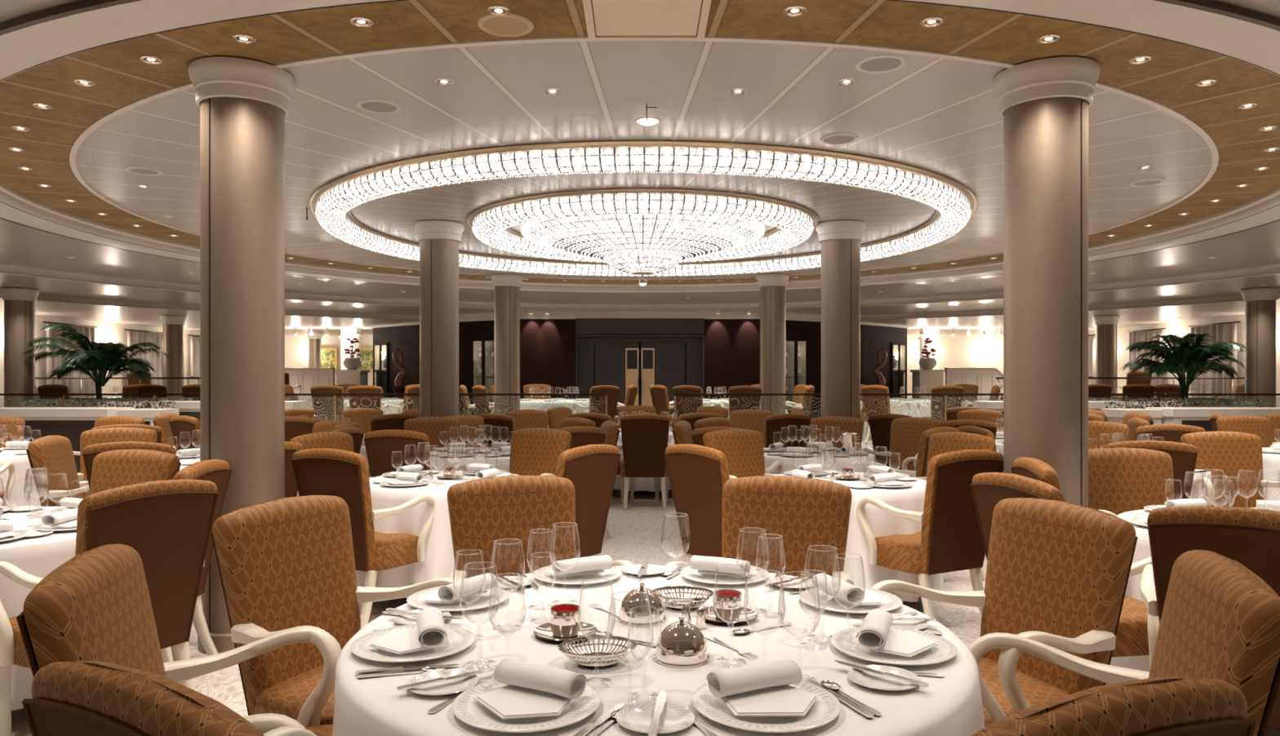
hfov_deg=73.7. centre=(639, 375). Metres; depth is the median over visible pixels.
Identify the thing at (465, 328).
wall
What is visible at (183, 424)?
armchair
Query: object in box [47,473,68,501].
wine glass
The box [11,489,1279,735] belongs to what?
floor
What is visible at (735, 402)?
armchair
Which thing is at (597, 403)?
armchair
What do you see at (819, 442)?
wine glass
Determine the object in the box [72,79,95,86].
recessed light
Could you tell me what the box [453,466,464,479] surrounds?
tumbler
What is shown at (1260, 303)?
column
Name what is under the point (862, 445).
wine glass
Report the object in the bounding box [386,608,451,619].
knife
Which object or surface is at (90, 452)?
armchair
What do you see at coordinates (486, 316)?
trim
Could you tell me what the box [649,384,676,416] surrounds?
armchair
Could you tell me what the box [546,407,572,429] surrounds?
armchair
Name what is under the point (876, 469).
napkin
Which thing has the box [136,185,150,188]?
recessed light
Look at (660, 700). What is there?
knife
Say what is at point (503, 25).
grille
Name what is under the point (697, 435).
armchair
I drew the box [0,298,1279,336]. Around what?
ceiling
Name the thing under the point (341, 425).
armchair
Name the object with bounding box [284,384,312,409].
armchair
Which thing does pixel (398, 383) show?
sculpture
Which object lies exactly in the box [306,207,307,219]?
sprinkler
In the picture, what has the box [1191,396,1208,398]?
charger plate
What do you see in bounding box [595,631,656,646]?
spoon
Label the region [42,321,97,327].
curtain rod
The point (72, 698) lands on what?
armchair
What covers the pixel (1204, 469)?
wine glass
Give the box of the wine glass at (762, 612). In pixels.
[755,533,785,615]
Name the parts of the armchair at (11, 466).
seat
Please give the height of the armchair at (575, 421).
1.033 m
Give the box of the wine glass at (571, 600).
[549,522,580,604]
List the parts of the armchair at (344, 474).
panel, backrest, leg, seat, arm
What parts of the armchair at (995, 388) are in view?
arm, backrest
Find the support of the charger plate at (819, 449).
on the tablecloth at (842, 462)
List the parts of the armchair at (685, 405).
panel, backrest, arm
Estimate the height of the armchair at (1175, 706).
1.033 m
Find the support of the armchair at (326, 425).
on the floor
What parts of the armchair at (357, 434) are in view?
backrest, panel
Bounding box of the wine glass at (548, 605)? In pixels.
[526,528,555,607]
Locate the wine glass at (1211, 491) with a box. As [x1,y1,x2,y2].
[1209,490,1230,506]
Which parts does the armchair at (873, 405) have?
leg, panel, backrest, arm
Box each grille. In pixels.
[129,168,158,174]
[361,102,395,111]
[484,17,527,34]
[824,135,853,143]
[861,57,901,71]
[1133,180,1160,185]
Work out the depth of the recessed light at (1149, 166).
6.64 m
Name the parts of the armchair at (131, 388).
panel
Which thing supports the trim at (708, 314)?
attached to the wall at (547, 346)
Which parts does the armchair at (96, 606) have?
panel, backrest, arm, arm, seat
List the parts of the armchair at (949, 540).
arm, seat, leg, backrest, panel, leg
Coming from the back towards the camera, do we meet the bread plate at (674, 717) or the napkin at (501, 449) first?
the napkin at (501, 449)
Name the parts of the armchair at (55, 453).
panel, arm, arm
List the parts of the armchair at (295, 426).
backrest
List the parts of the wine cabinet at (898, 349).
door, door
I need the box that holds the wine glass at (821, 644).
[799,569,827,646]
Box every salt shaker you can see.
[428,471,433,479]
[681,604,691,623]
[695,607,706,629]
[830,471,835,480]
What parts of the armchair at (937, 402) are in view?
arm, backrest, panel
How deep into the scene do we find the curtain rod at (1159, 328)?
21.51 m
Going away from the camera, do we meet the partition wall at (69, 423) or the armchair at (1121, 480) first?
the armchair at (1121, 480)
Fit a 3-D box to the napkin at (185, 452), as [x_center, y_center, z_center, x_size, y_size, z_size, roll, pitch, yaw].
[-3.775,0.632,7.085,0.183,0.056,0.205,0,0,28]
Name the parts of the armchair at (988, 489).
panel, backrest, seat, arm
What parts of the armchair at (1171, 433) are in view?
panel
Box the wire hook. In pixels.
[646,104,657,120]
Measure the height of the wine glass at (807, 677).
0.236 m
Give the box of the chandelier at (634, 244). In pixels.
[520,213,765,287]
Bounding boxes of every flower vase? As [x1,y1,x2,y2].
[342,337,361,369]
[918,337,937,369]
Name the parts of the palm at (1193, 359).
stem, stem, stem, stem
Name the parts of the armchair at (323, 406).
backrest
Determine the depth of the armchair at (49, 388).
15.08 m
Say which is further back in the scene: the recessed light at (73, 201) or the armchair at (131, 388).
the armchair at (131, 388)
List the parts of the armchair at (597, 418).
backrest, panel, seat, leg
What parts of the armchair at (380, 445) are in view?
panel, backrest, arm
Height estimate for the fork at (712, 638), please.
0.003 m
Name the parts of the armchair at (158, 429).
backrest, panel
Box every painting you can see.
[320,347,337,369]
[360,347,373,371]
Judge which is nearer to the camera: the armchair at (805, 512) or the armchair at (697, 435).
the armchair at (805, 512)
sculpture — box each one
[392,347,407,399]
[872,346,887,386]
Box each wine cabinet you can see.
[373,342,388,399]
[471,337,494,415]
[785,337,807,413]
[891,342,906,399]
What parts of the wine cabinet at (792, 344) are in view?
door, door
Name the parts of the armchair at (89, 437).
arm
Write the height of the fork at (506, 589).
0.003 m
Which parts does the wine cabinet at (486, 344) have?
door, door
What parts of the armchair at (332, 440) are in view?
backrest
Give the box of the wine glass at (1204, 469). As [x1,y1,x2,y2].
[1201,469,1226,501]
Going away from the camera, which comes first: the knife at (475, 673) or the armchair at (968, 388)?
the knife at (475, 673)
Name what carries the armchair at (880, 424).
on the floor
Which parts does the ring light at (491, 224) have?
frame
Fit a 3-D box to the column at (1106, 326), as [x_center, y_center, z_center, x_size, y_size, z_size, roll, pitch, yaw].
[10.030,-0.178,18.350,0.521,2.216,0.521,0,0,-42]
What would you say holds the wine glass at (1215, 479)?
on the tablecloth at (1142, 551)
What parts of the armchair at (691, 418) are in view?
leg, panel, backrest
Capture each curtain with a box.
[46,323,94,398]
[127,330,162,385]
[190,336,199,376]
[1088,335,1095,384]
[1128,329,1162,398]
[1190,323,1236,398]
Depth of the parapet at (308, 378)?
20.30 m
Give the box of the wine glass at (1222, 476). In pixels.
[1221,475,1239,502]
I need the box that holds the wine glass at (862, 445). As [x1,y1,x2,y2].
[859,444,875,482]
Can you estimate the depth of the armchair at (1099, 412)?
10.31 m
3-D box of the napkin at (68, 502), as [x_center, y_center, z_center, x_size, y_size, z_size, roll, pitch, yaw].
[-2.750,0.632,4.253,0.205,0.056,0.183,0,0,30]
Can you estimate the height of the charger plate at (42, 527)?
0.018 m
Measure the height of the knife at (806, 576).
0.004 m
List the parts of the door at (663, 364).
brass plate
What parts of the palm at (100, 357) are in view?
stem, stem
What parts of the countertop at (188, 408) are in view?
dark panel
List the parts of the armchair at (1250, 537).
arm, backrest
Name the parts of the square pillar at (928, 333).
moulding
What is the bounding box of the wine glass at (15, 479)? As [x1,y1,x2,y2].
[5,479,29,531]
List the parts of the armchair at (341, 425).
backrest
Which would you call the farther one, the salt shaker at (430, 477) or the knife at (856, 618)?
the salt shaker at (430, 477)
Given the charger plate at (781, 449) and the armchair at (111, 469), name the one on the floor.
the armchair at (111, 469)
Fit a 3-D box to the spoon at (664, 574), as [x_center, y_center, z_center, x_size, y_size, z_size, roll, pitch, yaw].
[0.118,0.675,2.963,0.036,0.006,0.196,0,0,23]
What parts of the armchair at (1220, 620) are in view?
arm, backrest, panel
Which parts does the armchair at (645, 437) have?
arm, leg, leg, seat, backrest, panel, leg, leg, arm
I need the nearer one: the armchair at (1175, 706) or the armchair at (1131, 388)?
the armchair at (1175, 706)
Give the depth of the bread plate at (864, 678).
1.90 m
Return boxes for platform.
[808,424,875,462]
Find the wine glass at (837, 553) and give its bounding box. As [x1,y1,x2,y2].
[831,553,865,643]
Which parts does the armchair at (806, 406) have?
arm, arm, backrest, panel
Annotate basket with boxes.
[557,635,636,668]
[652,586,713,610]
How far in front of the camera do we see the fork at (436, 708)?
1.76 m
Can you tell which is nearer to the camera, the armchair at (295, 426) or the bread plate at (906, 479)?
the bread plate at (906, 479)
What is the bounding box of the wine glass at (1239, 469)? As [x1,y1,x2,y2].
[1235,469,1257,497]
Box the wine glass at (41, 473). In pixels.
[23,472,48,527]
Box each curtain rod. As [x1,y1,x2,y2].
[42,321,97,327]
[124,328,162,333]
[1127,328,1165,332]
[1188,321,1240,327]
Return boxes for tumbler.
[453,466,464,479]
[857,467,869,481]
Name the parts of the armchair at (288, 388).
backrest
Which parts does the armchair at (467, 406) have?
panel, backrest, arm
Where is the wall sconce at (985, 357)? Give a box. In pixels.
[983,355,988,361]
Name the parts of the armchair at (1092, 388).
backrest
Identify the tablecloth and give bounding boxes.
[0,448,40,507]
[0,506,76,711]
[178,457,199,471]
[332,565,984,735]
[343,399,403,414]
[355,471,516,600]
[359,435,367,459]
[429,448,510,471]
[520,399,589,428]
[613,428,675,491]
[702,399,729,417]
[764,449,874,474]
[773,471,943,602]
[889,399,963,417]
[995,439,1003,455]
[1110,509,1151,671]
[1191,469,1212,506]
[1262,447,1279,501]
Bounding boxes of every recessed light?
[7,147,25,151]
[10,126,30,131]
[17,167,33,170]
[31,102,52,109]
[37,184,52,187]
[63,200,77,202]
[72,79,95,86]
[96,213,108,215]
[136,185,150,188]
[139,56,162,64]
[231,35,255,44]
[349,17,373,27]
[434,78,453,85]
[486,5,510,15]
[543,88,561,95]
[635,117,659,125]
[728,88,746,95]
[782,5,806,17]
[837,78,856,85]
[920,17,943,27]
[1036,35,1060,44]
[1128,56,1152,64]
[1137,165,1152,169]
[1195,79,1217,86]
[1208,200,1222,202]
[1235,184,1249,187]
[1237,102,1258,109]
[1253,167,1270,170]
[1258,126,1278,131]
[1262,147,1279,151]
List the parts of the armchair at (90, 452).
panel, backrest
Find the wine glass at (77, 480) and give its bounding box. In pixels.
[70,480,88,504]
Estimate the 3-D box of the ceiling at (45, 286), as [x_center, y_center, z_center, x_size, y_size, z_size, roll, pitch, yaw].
[0.030,-1.425,9.210,23.436,0.050,23.436,0,0,-35]
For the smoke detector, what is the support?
attached to the ceiling at (940, 116)
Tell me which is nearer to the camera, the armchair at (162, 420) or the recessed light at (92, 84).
the recessed light at (92, 84)
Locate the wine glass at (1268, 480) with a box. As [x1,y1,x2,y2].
[1263,480,1276,510]
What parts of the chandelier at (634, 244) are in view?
finial plate, lamp shade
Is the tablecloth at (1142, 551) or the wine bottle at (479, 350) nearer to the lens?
the tablecloth at (1142, 551)
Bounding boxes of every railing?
[0,393,608,420]
[35,377,199,397]
[673,393,1279,424]
[995,377,1244,400]
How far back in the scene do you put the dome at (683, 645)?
2.01 m
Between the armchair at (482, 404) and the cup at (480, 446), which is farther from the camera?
the armchair at (482, 404)
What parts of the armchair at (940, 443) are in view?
arm, leg, backrest, leg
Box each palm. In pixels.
[20,324,170,399]
[1120,333,1248,399]
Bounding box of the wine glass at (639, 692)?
[627,605,662,698]
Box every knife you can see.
[355,664,458,674]
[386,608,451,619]
[388,611,464,619]
[396,667,495,690]
[493,573,526,589]
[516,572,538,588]
[572,702,624,735]
[637,560,648,577]
[648,689,666,735]
[666,563,689,578]
[764,574,813,586]
[787,589,806,593]
[807,678,874,717]
[834,660,928,687]
[849,617,937,621]
[852,625,942,634]
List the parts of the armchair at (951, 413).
panel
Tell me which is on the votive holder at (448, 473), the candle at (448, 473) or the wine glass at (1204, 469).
the candle at (448, 473)
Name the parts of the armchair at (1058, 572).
arm, seat, arm, backrest, panel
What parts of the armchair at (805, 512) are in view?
arm, backrest, arm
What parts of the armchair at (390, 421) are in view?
arm, panel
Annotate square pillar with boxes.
[338,328,362,369]
[917,328,941,369]
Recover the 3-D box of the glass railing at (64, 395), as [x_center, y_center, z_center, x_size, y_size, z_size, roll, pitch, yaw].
[-6.540,0.723,12.693,12.140,0.915,0.075,0,0,0]
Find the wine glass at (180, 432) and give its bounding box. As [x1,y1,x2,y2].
[178,431,191,460]
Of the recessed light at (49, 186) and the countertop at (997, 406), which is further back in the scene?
the countertop at (997, 406)
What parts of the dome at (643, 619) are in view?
knob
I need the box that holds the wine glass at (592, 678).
[577,577,615,685]
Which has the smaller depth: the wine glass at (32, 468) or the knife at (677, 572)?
the knife at (677, 572)
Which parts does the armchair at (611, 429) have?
leg, backrest, panel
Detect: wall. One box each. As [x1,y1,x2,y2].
[0,311,199,407]
[0,407,134,472]
[284,336,1003,405]
[373,328,374,343]
[374,327,388,342]
[388,324,416,398]
[416,324,419,384]
[458,320,494,414]
[520,318,759,399]
[785,320,821,418]
[860,324,863,384]
[863,324,891,398]
[891,327,905,342]
[905,328,906,399]
[1088,311,1279,407]
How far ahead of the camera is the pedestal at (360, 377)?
21.50 m
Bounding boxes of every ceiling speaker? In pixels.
[125,167,163,175]
[355,99,400,114]
[477,13,533,37]
[819,133,858,144]
[855,54,906,73]
[1129,178,1164,186]
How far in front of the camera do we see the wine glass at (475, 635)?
2.20 m
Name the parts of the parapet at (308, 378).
panel moulding, panel moulding, panel moulding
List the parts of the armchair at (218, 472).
leg, backrest, leg, panel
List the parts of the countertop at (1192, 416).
dark panel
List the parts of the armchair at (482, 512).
arm, backrest, arm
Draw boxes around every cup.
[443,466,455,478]
[476,444,486,452]
[550,604,580,637]
[713,589,742,620]
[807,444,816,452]
[841,467,853,479]
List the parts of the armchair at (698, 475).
leg, backrest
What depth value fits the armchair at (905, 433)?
8.29 m
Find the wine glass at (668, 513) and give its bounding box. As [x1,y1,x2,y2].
[661,512,690,586]
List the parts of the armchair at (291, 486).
panel, backrest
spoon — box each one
[356,666,445,678]
[382,611,417,617]
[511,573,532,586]
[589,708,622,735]
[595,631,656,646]
[661,564,684,576]
[732,622,791,634]
[791,586,816,591]
[820,680,881,715]
[889,626,939,631]
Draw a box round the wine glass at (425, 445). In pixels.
[423,444,438,482]
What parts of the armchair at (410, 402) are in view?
arm, arm, backrest, panel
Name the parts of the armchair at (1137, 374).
backrest, panel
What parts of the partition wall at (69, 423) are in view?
dark panel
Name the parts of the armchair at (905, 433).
arm, backrest, arm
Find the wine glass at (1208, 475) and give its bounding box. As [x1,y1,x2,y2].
[1205,475,1231,506]
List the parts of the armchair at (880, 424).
panel, backrest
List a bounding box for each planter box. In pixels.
[17,398,193,407]
[1088,398,1262,407]
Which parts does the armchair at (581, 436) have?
backrest, panel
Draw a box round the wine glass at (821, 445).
[819,444,835,482]
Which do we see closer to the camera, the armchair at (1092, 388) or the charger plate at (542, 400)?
the charger plate at (542, 400)
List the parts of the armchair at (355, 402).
panel, backrest, arm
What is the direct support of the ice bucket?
on the tablecloth at (842, 462)
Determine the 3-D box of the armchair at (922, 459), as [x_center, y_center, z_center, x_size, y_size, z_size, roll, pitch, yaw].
[2.216,0.921,7.017,0.665,1.033,0.633,0,0,-43]
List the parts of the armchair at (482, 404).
panel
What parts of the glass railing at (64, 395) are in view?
post, handrail, post, post, post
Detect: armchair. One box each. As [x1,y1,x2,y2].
[0,416,25,448]
[0,462,15,506]
[0,479,217,735]
[16,543,341,735]
[22,661,317,735]
[26,435,89,506]
[35,386,39,399]
[37,384,69,399]
[72,416,145,481]
[77,426,157,498]
[82,441,175,488]
[88,448,181,495]
[90,424,176,454]
[121,384,146,398]
[126,372,162,385]
[137,384,168,398]
[153,413,179,454]
[160,459,231,662]
[168,415,199,451]
[181,384,199,400]
[210,495,456,726]
[284,372,301,400]
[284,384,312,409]
[284,408,315,418]
[284,416,319,441]
[284,441,303,497]
[290,431,382,478]
[291,448,435,629]
[310,385,347,421]
[312,420,361,433]
[332,426,364,453]
[333,383,359,398]
[333,422,368,468]
[342,408,383,434]
[346,385,389,414]
[360,413,417,476]
[364,429,467,477]
[381,385,419,413]
[401,408,419,417]
[404,417,458,451]
[446,414,489,448]
[447,475,633,582]
[458,385,494,415]
[471,385,494,414]
[474,413,515,447]
[490,385,494,413]
[504,409,548,431]
[506,427,571,476]
[523,383,551,399]
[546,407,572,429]
[555,444,620,558]
[556,426,605,448]
[559,417,595,428]
[568,413,635,506]
[572,385,619,422]
[600,420,619,538]
[614,384,637,426]
[616,413,675,510]
[617,404,656,428]
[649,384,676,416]
[650,385,677,428]
[653,413,720,501]
[663,444,729,563]
[666,475,853,585]
[671,420,693,538]
[672,385,718,419]
[691,426,782,474]
[693,417,732,429]
[696,406,728,418]
[702,428,777,479]
[718,385,761,421]
[730,409,773,444]
[763,413,812,448]
[785,384,808,413]
[785,385,814,444]
[810,416,864,452]
[856,449,1003,617]
[857,417,940,471]
[860,384,868,440]
[861,385,910,444]
[861,426,959,477]
[868,413,911,466]
[871,497,1137,727]
[915,431,995,588]
[916,385,964,422]
[936,419,998,452]
[946,407,986,420]
[953,384,978,407]
[955,426,996,452]
[956,409,1003,431]
[962,385,999,407]
[968,550,1279,735]
[969,472,1151,657]
[970,676,1256,735]
[999,384,1003,400]
[1011,457,1116,515]
[1088,384,1111,398]
[1088,409,1105,420]
[1088,413,1105,421]
[1088,421,1128,449]
[1088,447,1173,515]
[1104,440,1197,499]
[1117,371,1151,398]
[1122,384,1155,398]
[1122,412,1152,425]
[1127,417,1149,441]
[1134,424,1205,443]
[1140,506,1279,728]
[1155,384,1181,398]
[1180,431,1279,507]
[1209,413,1225,431]
[1215,415,1272,448]
[1234,383,1244,399]
[1242,386,1244,399]
[1262,413,1279,444]
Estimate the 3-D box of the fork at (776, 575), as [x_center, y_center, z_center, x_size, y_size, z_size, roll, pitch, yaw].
[0.444,0.676,2.815,0.024,0.003,0.200,0,0,18]
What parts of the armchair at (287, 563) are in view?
panel, arm, backrest, seat, arm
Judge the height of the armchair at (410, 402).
1.033 m
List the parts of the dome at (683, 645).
knob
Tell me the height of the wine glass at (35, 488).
0.186 m
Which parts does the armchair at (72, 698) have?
panel, arm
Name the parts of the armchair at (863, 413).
arm, backrest, seat, leg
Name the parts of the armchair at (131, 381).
panel, backrest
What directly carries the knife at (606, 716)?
on the tablecloth at (951, 705)
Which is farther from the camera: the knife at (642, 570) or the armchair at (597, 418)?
the armchair at (597, 418)
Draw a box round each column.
[0,288,39,407]
[160,315,186,398]
[187,57,295,654]
[306,332,323,368]
[414,220,464,417]
[490,273,523,414]
[756,273,789,414]
[815,220,865,418]
[992,57,1100,506]
[1093,315,1119,398]
[1240,288,1279,407]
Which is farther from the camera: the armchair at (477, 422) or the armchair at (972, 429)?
the armchair at (477, 422)
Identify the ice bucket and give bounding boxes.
[839,432,859,454]
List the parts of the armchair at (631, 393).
seat, backrest, panel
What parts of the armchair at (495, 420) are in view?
backrest, panel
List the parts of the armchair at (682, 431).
panel, backrest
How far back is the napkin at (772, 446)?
7.63 m
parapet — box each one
[284,368,335,409]
[944,368,1003,400]
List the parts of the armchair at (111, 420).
arm, backrest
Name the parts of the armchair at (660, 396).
panel, seat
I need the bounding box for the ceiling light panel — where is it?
[582,0,711,39]
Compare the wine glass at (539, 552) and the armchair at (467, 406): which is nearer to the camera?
the wine glass at (539, 552)
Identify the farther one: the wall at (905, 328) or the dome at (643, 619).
the wall at (905, 328)
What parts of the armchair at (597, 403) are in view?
arm, backrest, panel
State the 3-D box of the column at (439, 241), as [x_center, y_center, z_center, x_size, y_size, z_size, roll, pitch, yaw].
[-2.140,-0.093,9.110,0.521,3.046,0.521,0,0,3]
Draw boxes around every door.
[595,342,639,426]
[640,342,684,428]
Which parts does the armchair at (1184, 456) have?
backrest, panel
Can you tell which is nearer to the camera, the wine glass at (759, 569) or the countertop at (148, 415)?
the wine glass at (759, 569)
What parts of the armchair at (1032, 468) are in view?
panel, backrest, arm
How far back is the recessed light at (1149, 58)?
4.37 m
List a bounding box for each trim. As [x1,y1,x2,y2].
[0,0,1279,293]
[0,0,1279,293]
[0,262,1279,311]
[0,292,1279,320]
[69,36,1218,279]
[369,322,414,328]
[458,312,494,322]
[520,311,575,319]
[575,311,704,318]
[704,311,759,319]
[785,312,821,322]
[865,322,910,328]
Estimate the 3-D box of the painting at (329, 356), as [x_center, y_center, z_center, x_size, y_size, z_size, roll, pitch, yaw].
[-10.250,-0.520,27.660,0.880,0.760,0.060,0,0,0]
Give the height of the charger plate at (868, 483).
0.018 m
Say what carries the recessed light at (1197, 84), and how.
in the ceiling at (118, 74)
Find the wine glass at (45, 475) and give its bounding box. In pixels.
[30,475,48,513]
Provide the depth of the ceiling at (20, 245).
11.99 m
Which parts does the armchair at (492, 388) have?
backrest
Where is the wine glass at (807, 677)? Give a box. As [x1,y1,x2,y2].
[778,571,820,681]
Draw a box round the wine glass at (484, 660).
[459,561,500,668]
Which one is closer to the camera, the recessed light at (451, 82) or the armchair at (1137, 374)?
the recessed light at (451, 82)
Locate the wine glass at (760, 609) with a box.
[736,527,768,613]
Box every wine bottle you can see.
[478,346,481,359]
[478,362,481,375]
[797,346,801,359]
[797,362,801,375]
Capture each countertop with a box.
[97,401,175,408]
[117,408,178,425]
[163,400,306,421]
[186,376,199,384]
[973,400,1116,414]
[1100,408,1164,425]
[1104,401,1182,408]
[1145,407,1279,431]
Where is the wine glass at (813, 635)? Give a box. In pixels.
[804,545,840,638]
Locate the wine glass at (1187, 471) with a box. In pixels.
[1183,471,1204,505]
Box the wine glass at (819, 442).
[817,442,831,478]
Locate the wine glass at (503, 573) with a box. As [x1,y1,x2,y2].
[488,573,525,675]
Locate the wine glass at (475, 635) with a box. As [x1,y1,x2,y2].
[453,549,485,639]
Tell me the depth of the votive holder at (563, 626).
2.21 m
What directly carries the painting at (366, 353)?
attached to the wall at (954, 352)
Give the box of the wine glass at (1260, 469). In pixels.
[1257,469,1279,500]
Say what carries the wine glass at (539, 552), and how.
on the tablecloth at (951, 705)
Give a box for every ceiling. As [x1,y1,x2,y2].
[0,0,1279,283]
[0,0,1279,304]
[0,273,1279,315]
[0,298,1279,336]
[75,40,1212,279]
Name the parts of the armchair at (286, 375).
panel, backrest, arm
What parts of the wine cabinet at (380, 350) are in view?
door, door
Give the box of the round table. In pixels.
[628,490,661,494]
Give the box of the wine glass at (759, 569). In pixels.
[743,568,785,662]
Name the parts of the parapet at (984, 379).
panel moulding, panel moulding, panel moulding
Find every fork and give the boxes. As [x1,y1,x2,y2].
[427,678,488,713]
[502,588,516,591]
[587,602,619,617]
[612,565,639,577]
[673,702,718,735]
[705,635,759,658]
[766,573,780,588]
[852,667,944,677]
[861,611,917,621]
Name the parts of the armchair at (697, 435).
panel, backrest, arm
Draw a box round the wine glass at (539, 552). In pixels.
[529,551,555,622]
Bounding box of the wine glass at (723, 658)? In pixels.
[713,564,748,664]
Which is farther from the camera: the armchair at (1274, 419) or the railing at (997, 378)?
the railing at (997, 378)
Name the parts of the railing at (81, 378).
post, handrail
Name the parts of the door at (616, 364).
brass plate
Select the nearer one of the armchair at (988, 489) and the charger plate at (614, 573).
the charger plate at (614, 573)
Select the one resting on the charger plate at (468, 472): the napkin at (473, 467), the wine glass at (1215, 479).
the napkin at (473, 467)
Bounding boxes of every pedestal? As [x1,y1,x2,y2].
[334,369,369,385]
[910,369,945,399]
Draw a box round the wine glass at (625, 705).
[606,591,653,708]
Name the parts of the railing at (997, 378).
handrail, post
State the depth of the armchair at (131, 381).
18.90 m
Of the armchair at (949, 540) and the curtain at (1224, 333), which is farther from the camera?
the curtain at (1224, 333)
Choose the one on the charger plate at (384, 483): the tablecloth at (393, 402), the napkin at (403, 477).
the napkin at (403, 477)
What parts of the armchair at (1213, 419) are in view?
panel, backrest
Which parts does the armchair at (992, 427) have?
backrest, panel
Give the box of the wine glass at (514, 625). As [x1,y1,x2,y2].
[489,538,524,628]
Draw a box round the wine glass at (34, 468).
[25,467,49,519]
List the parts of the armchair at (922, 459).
arm, arm, panel, backrest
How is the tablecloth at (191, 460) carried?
on the round table
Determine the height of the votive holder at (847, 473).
0.072 m
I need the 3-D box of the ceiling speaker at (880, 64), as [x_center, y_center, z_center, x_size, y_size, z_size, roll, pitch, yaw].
[1.250,-1.616,4.430,0.260,0.012,0.260,0,0,0]
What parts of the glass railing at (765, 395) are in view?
post, post, post, handrail, post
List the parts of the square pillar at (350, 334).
moulding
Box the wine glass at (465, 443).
[461,443,475,479]
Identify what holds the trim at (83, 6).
attached to the trim at (23, 49)
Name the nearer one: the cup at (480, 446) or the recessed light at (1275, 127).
the recessed light at (1275, 127)
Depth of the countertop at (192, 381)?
21.20 m
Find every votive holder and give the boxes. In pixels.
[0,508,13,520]
[436,466,462,479]
[472,444,490,453]
[533,604,597,641]
[704,589,757,623]
[807,444,821,453]
[834,467,860,480]
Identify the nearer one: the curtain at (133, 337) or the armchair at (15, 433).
the armchair at (15, 433)
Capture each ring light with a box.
[309,140,977,276]
[466,187,818,263]
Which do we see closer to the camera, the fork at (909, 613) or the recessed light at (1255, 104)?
the fork at (909, 613)
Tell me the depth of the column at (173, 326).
18.18 m
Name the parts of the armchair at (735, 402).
arm, panel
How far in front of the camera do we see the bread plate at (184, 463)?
6.55 m
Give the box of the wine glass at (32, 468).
[24,468,45,516]
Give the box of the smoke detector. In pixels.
[162,213,174,218]
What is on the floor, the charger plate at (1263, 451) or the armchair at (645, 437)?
the armchair at (645, 437)
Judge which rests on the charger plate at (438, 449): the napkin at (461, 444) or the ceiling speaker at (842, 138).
the napkin at (461, 444)
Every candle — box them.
[552,605,577,612]
[715,591,739,596]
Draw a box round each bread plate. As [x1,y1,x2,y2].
[8,506,44,511]
[10,530,53,537]
[13,452,26,454]
[180,462,195,465]
[372,479,394,483]
[393,609,451,625]
[405,669,478,695]
[420,470,440,474]
[429,453,443,456]
[484,454,502,457]
[495,576,533,589]
[497,473,514,475]
[615,701,695,733]
[621,564,666,575]
[766,453,781,455]
[768,576,813,589]
[822,470,840,474]
[831,454,849,457]
[846,484,873,488]
[847,665,920,690]
[890,613,928,630]
[896,477,917,481]
[1133,514,1148,517]
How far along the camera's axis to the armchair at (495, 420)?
9.06 m
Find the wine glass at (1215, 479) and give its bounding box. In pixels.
[1211,479,1234,506]
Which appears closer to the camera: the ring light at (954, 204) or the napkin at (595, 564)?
the napkin at (595, 564)
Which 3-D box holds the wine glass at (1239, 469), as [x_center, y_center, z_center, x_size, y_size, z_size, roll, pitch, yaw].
[2.908,0.567,4.092,0.083,0.226,0.082,0,0,0]
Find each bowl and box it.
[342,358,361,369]
[918,358,937,369]
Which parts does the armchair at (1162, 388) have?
backrest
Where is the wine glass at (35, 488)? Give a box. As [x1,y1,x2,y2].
[28,488,48,530]
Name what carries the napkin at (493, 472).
on the charger plate
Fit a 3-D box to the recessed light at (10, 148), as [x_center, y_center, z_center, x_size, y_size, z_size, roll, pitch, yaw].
[-4.463,-1.619,6.108,0.106,0.011,0.106,0,0,0]
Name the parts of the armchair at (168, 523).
leg, seat, arm, backrest, panel, leg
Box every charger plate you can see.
[0,506,13,511]
[0,530,29,542]
[1,446,25,449]
[31,520,76,531]
[48,506,69,514]
[177,453,199,458]
[350,624,475,662]
[378,480,429,487]
[382,471,427,477]
[406,586,508,611]
[435,448,446,451]
[438,453,474,457]
[452,680,600,733]
[462,469,506,475]
[493,451,510,456]
[533,565,622,584]
[542,400,559,401]
[680,565,769,584]
[692,680,840,733]
[764,448,786,452]
[778,453,814,457]
[783,470,827,475]
[800,586,902,613]
[816,447,839,450]
[831,626,957,666]
[833,451,869,456]
[862,471,909,477]
[862,480,912,488]
[897,399,915,400]
[1128,517,1147,526]
[1143,505,1157,511]
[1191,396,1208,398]
[1262,449,1279,453]
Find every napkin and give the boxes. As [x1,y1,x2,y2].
[0,519,17,537]
[4,440,31,447]
[40,508,77,527]
[58,497,83,509]
[176,448,199,456]
[368,607,446,654]
[387,471,424,484]
[390,464,422,475]
[424,573,497,604]
[441,442,466,449]
[443,447,471,455]
[466,463,500,471]
[473,658,586,719]
[475,468,502,479]
[491,441,511,448]
[496,445,511,453]
[545,555,613,577]
[688,555,757,577]
[706,659,817,716]
[763,442,783,449]
[784,447,810,455]
[791,463,822,472]
[791,469,815,479]
[810,441,835,448]
[811,573,883,605]
[839,446,863,453]
[856,608,937,657]
[867,465,901,475]
[867,472,903,485]
[995,431,1003,436]
[1155,498,1207,508]
[1254,500,1279,511]
[1264,444,1279,452]
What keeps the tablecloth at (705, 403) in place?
on the round table
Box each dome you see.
[617,582,666,626]
[653,615,709,667]

